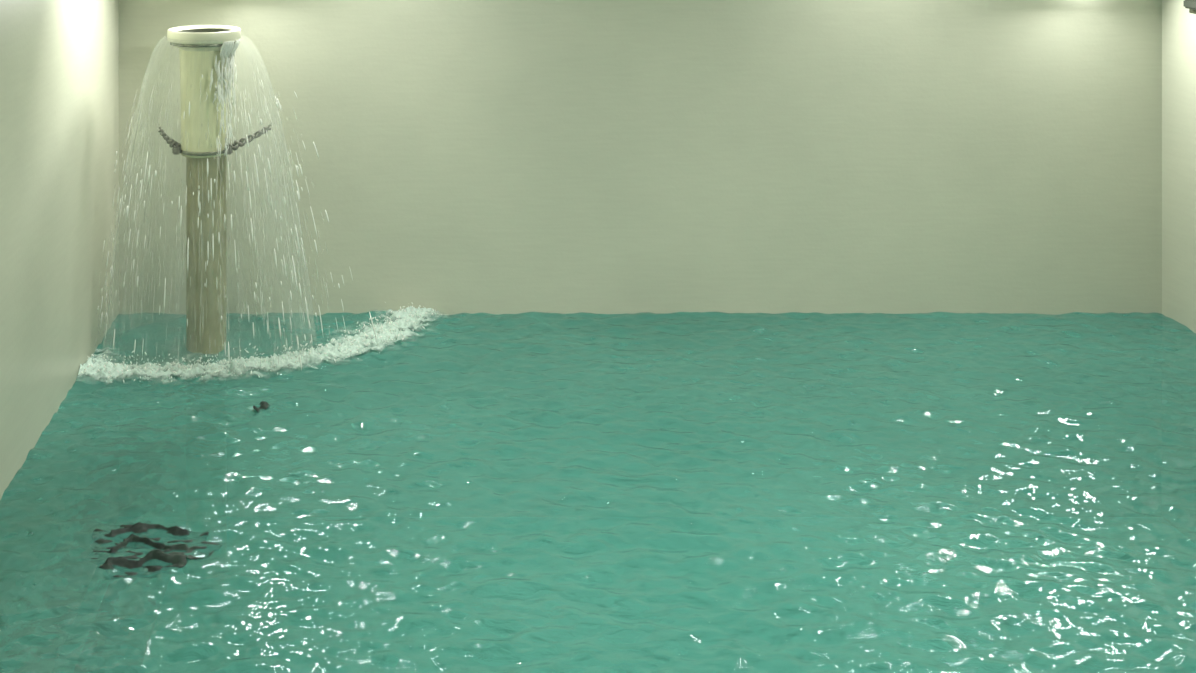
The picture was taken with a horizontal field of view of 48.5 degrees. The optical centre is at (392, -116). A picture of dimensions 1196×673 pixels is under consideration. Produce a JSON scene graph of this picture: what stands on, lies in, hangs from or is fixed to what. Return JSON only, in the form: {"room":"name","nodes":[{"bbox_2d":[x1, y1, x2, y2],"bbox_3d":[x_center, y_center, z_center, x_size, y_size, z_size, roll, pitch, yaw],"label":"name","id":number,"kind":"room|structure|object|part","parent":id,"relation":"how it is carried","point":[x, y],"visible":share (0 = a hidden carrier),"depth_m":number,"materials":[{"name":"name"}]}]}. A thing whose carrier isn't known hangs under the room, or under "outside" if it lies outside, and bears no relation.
{"room":"indoor water tank","nodes":[
{"label":"indoor water tank","id":0,"kind":"room"},
{"bbox_2d":[0,0,118,499],"bbox_3d":[-1.380,1.325,1.935,0.200,3.650,8.670,0,0,0],"label":"wall","id":1,"kind":"structure","parent":0,"point":[59,59],"depth_m":4.89,"materials":[{"name":"white paint"}]},
{"bbox_2d":[0,311,1195,672],"bbox_3d":[1.155,1.996,3.485,4.870,0.043,5.170,0,0,0],"label":"pool water","id":2,"kind":"object","parent":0,"point":[528,492],"visible":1,"depth_m":4.24,"materials":[{"name":"teal liquid"}]},
{"bbox_2d":[91,522,219,576],"bbox_3d":[-0.723,1.993,3.912,0.413,0.051,0.323,0,0,0],"label":"floor drain grate","id":3,"kind":"object","parent":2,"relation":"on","point":[178,559],"visible":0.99,"depth_m":3.91,"materials":[{"name":"dark metal"}]},
{"bbox_2d":[78,306,434,381],"bbox_3d":[-0.459,1.977,5.577,1.814,0.072,0.811,0,0,-15],"label":"foam","id":4,"kind":"object","parent":2,"relation":"on","point":[197,368],"visible":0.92,"depth_m":5.42,"materials":[{"name":"white"}]},
{"bbox_2d":[81,302,441,382],"bbox_3d":[-0.472,1.946,5.531,1.674,0.111,0.476,0,0,-26],"label":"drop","id":5,"kind":"object","parent":4,"relation":"on","point":[391,321],"visible":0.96,"depth_m":5.38,"materials":[{"name":"white liquid"}]},
{"bbox_2d":[253,401,268,411],"bbox_3d":[-0.501,1.996,4.972,0.074,0.035,0.057,0,0,-23],"label":"floating leaf","id":6,"kind":"object","parent":2,"relation":"on","point":[264,405],"visible":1,"depth_m":4.96,"materials":[{"name":"brown plant"}]},
{"bbox_2d":[119,0,1161,314],"bbox_3d":[1.155,1.325,6.170,4.870,3.650,0.200,0,0,0],"label":"wall","id":7,"kind":"structure","parent":0,"point":[497,157],"depth_m":6.07,"materials":[{"name":"white paint"}]},
{"bbox_2d":[1162,0,1195,332],"bbox_3d":[3.690,1.325,1.935,0.200,3.650,8.670,0,0,0],"label":"wall","id":8,"kind":"structure","parent":0,"point":[1178,24],"depth_m":5.94,"materials":[{"name":"white paint"}]},
{"bbox_2d":[1183,0,1195,13],"bbox_3d":[3.565,0.530,5.720,0.050,0.090,0.260,0,0,0],"label":"wall fitting","id":9,"kind":"object","parent":8,"relation":"attached to","point":[1189,4],"visible":1,"depth_m":5.79,"materials":[{"name":"metal"}]},
{"bbox_3d":[1.155,3.050,3.485,4.870,0.200,5.170,0,0,0],"label":"floor","id":10,"kind":"structure","parent":0,"visible":0},
{"bbox_2d":[158,25,270,353],"bbox_3d":[-0.782,1.786,5.657,0.406,2.327,0.318,0,0,-38],"label":"fountain","id":11,"kind":"object","parent":10,"relation":"on","point":[198,45],"visible":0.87,"depth_m":5.55,"materials":[{"name":"metal"}]},
{"bbox_3d":[-0.968,1.104,5.620,0.136,0.105,0.041,0,0,30],"label":"bracket arm","id":12,"kind":"part","parent":11,"relation":"part of"},
{"bbox_2d":[98,39,377,369],"bbox_3d":[-0.657,1.295,5.486,1.254,1.266,0.643,0,0,12],"label":"water","id":13,"kind":"object","parent":11,"relation":"attached to","point":[228,49],"visible":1,"depth_m":5.46,"materials":[{"name":"white"}]},
{"bbox_3d":[-0.626,1.099,5.620,0.208,0.116,0.044,0,0,-17],"label":"bracket arm","id":14,"kind":"part","parent":11,"relation":"part of"}
]}

